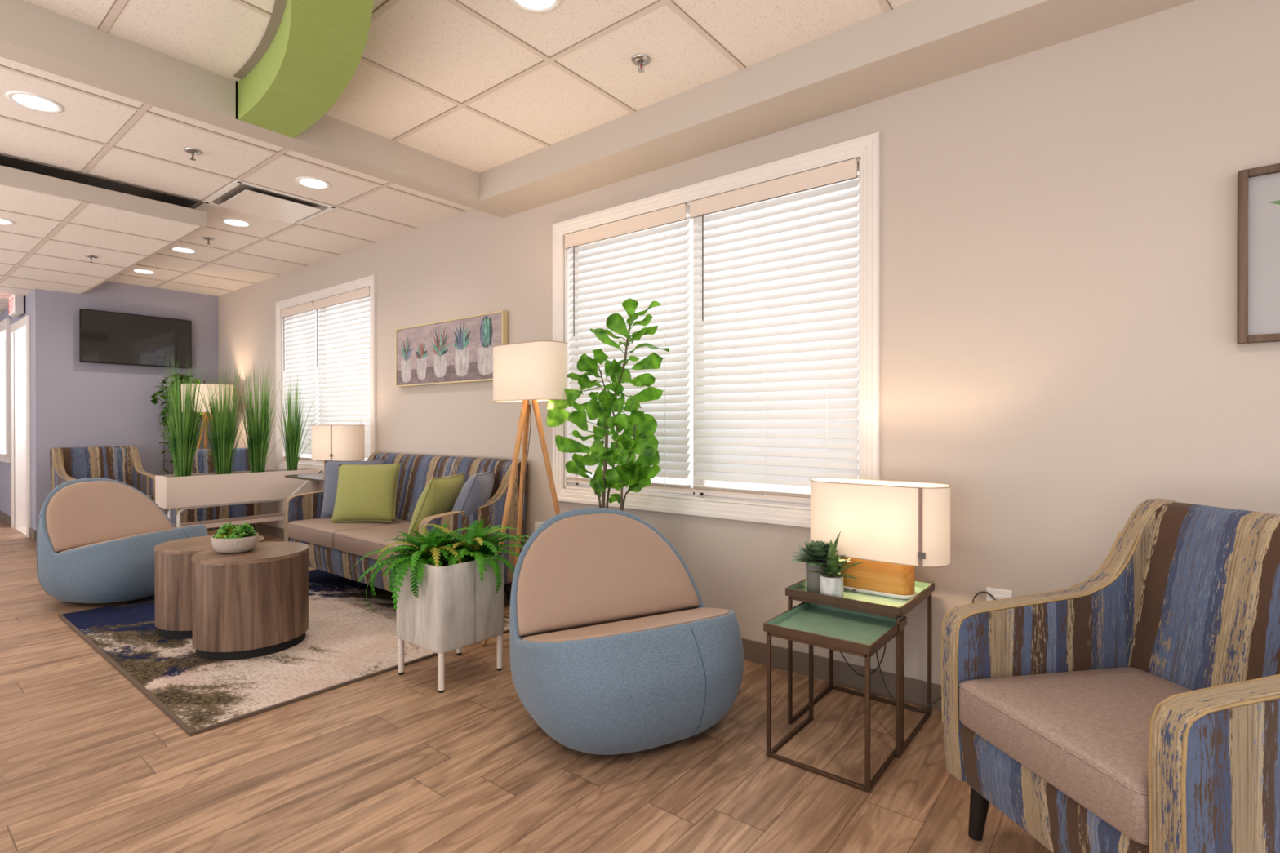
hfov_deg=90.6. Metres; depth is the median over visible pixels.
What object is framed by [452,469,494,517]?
throw pillow
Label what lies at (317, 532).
seat cushion
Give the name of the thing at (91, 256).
sprinkler
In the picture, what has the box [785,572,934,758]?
table
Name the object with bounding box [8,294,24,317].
exit sign
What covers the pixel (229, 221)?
recessed light
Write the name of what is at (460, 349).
painting
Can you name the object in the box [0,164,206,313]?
ceiling
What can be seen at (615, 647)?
lounge chair
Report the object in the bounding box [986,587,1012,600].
wall outlet
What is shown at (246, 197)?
ceiling vent
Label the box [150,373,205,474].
potted plant
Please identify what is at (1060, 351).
wall
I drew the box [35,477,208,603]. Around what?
lounge chair
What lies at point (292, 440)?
clump
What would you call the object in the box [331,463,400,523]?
throw pillow
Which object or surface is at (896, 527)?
table lamp
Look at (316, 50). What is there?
decoration
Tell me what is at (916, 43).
ceiling beam
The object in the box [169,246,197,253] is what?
recessed light
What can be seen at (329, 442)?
table lamp
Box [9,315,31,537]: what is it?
door
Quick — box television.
[79,308,191,368]
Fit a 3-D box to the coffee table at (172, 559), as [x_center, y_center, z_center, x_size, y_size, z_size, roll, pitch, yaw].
[-2.400,0.878,3.546,0.511,0.462,0.511,0,0,39]
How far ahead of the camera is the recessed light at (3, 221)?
4.12 m
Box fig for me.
[546,297,669,511]
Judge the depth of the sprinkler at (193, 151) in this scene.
3.43 m
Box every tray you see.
[763,601,906,655]
[785,572,934,616]
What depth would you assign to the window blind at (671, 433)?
3.45 m
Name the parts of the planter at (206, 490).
leg frame, rail, leg frame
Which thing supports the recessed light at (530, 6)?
in the ceiling at (478, 86)
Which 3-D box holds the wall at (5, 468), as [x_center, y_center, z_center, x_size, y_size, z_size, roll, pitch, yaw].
[-7.669,-0.144,7.657,4.460,2.500,0.120,0,0,39]
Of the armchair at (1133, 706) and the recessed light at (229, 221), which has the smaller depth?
the armchair at (1133, 706)
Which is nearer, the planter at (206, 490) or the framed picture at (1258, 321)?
the framed picture at (1258, 321)
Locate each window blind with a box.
[280,301,318,462]
[313,286,369,462]
[564,203,691,491]
[689,158,858,501]
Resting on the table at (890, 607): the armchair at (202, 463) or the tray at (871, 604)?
the tray at (871, 604)
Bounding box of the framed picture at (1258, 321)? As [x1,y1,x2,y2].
[1236,163,1279,343]
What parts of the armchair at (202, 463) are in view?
arm, backrest, seat, arm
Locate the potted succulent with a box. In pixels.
[791,540,850,593]
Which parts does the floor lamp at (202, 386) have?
leg, leg, lamp shade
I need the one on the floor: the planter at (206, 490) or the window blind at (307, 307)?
the planter at (206, 490)
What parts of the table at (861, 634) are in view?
leg, floor rail, leg, cross rail, frame, leg, floor rail, leg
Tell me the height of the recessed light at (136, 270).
0.010 m
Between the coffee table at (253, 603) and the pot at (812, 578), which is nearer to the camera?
the pot at (812, 578)
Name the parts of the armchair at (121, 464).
arm, backrest, arm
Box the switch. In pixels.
[917,551,925,559]
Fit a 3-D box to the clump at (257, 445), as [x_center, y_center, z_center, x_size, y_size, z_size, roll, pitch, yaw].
[-3.281,-0.085,5.450,0.542,0.995,0.386,0,0,31]
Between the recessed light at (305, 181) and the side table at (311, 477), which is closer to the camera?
the recessed light at (305, 181)
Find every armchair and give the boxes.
[49,445,156,502]
[160,448,261,533]
[940,498,1279,852]
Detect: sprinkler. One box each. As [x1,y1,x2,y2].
[84,254,97,262]
[183,146,201,160]
[202,236,214,244]
[631,53,650,72]
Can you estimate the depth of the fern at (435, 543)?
2.75 m
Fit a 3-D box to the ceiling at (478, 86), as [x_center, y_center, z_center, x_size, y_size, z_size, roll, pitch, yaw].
[-4.379,-1.610,3.164,15.200,0.240,5.900,0,0,39]
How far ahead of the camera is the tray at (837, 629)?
2.15 m
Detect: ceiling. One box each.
[0,0,913,296]
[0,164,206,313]
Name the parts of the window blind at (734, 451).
rail, ladder cord, pull cord, ladder cord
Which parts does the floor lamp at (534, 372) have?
leg, leg, cord, lamp shade, leg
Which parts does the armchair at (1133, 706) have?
leg, seat, arm, backrest, arm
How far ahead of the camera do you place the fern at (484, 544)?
2.87 m
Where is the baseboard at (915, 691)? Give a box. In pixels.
[0,511,942,711]
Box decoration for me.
[235,0,373,137]
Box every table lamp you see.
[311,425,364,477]
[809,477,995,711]
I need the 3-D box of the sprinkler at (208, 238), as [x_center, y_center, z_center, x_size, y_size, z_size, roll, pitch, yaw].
[-3.447,-1.482,5.056,0.080,0.052,0.080,0,0,39]
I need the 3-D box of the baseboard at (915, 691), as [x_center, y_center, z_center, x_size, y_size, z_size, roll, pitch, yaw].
[-2.988,1.065,4.838,15.100,0.098,1.562,0,0,39]
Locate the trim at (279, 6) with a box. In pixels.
[233,0,286,79]
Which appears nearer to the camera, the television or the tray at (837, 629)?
the tray at (837, 629)
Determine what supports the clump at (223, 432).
on the planter at (206, 490)
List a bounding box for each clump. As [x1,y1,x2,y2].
[147,355,226,476]
[191,364,248,474]
[235,360,293,472]
[275,377,315,471]
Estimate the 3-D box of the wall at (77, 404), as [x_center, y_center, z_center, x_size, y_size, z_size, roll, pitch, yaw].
[-5.432,-0.267,6.789,0.120,2.750,1.550,0,0,39]
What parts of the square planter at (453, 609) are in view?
leg, leg, leg, leg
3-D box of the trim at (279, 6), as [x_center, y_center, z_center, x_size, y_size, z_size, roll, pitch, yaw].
[-2.334,-1.524,0.078,2.486,0.001,4.972,0,0,39]
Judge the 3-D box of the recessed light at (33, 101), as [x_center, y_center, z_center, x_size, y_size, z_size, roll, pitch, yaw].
[-2.793,-1.498,2.924,0.196,0.010,0.196,0,0,39]
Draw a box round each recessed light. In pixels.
[0,217,15,225]
[5,90,64,113]
[130,268,156,274]
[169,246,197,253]
[220,217,252,226]
[295,176,330,189]
[509,0,561,13]
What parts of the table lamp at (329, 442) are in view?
lamp shade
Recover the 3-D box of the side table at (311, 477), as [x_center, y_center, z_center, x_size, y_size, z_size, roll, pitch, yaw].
[-2.588,0.760,5.204,0.730,0.706,0.370,0,0,39]
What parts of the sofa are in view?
arm, seat, backrest, arm, leg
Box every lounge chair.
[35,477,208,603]
[509,507,743,755]
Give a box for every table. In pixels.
[154,535,264,638]
[191,542,309,660]
[284,472,324,481]
[763,601,906,792]
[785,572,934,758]
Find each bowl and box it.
[210,522,258,553]
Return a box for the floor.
[0,520,1052,852]
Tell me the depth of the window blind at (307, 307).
6.04 m
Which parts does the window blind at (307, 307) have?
ladder cord, rail, ladder cord, pull cord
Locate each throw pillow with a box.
[320,459,386,518]
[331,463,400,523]
[407,472,465,541]
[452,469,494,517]
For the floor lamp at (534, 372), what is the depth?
3.32 m
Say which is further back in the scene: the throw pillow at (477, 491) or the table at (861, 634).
the throw pillow at (477, 491)
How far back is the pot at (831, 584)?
2.31 m
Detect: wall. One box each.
[0,290,33,528]
[33,280,217,530]
[217,0,1279,684]
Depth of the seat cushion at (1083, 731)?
1.47 m
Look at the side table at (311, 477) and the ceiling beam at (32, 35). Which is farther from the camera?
the side table at (311, 477)
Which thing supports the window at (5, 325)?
in the wall at (5, 468)
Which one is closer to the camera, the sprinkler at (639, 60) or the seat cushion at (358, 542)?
the sprinkler at (639, 60)
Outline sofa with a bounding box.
[283,452,528,604]
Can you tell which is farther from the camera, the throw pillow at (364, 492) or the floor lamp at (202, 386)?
the floor lamp at (202, 386)
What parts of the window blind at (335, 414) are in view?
ladder cord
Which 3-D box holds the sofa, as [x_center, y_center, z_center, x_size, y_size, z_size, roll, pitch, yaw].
[-1.615,0.664,4.233,1.763,0.915,0.745,0,0,39]
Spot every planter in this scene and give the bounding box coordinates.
[155,467,321,528]
[395,551,504,693]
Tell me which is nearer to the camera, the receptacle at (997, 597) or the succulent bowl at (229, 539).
the receptacle at (997, 597)
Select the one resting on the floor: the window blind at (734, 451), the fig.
the fig
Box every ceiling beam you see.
[0,0,479,205]
[465,0,1195,217]
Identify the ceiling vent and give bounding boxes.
[203,180,337,225]
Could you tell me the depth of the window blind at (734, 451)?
2.96 m
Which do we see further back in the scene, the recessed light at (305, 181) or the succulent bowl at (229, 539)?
the recessed light at (305, 181)
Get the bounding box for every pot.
[805,563,826,593]
[819,573,843,597]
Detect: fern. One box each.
[348,523,497,611]
[398,519,530,594]
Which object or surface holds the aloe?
on the table at (890, 607)
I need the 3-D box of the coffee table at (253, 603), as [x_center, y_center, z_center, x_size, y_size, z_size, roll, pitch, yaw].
[-1.981,0.873,3.237,0.511,0.474,0.511,0,0,39]
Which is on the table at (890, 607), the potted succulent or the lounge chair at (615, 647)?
the potted succulent
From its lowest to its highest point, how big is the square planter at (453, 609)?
0.532 m
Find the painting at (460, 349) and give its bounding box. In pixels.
[395,310,507,386]
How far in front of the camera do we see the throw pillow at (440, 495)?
3.61 m
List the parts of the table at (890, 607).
leg, floor rail, leg, frame, cross rail, leg, floor rail, leg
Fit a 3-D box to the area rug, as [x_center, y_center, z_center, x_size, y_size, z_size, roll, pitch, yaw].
[-2.023,1.112,3.642,2.300,0.010,1.620,0,0,39]
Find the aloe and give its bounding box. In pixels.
[804,531,866,597]
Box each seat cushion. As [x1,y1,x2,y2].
[288,517,408,548]
[333,521,411,563]
[959,666,1192,845]
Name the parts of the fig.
stem, stem, stem, stem, stem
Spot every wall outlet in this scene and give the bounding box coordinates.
[534,521,543,530]
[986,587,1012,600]
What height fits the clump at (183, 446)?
0.992 m
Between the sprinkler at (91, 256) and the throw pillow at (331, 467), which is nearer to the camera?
the throw pillow at (331, 467)
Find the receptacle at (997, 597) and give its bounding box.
[993,595,1004,599]
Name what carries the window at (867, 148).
in the wall at (1060, 351)
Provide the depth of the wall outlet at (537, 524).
3.95 m
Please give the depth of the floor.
2.04 m
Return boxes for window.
[0,317,10,462]
[275,274,376,473]
[552,131,880,528]
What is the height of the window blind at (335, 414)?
1.482 m
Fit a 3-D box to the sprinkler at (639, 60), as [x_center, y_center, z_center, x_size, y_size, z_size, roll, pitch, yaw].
[0.004,-1.514,2.651,0.080,0.052,0.080,0,0,39]
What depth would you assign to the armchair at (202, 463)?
5.84 m
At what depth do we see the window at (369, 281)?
5.91 m
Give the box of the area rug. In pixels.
[57,568,509,736]
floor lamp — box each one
[181,383,234,448]
[481,340,568,644]
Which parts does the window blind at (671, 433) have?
ladder cord, rail, ladder cord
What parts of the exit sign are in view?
plate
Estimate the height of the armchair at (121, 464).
0.915 m

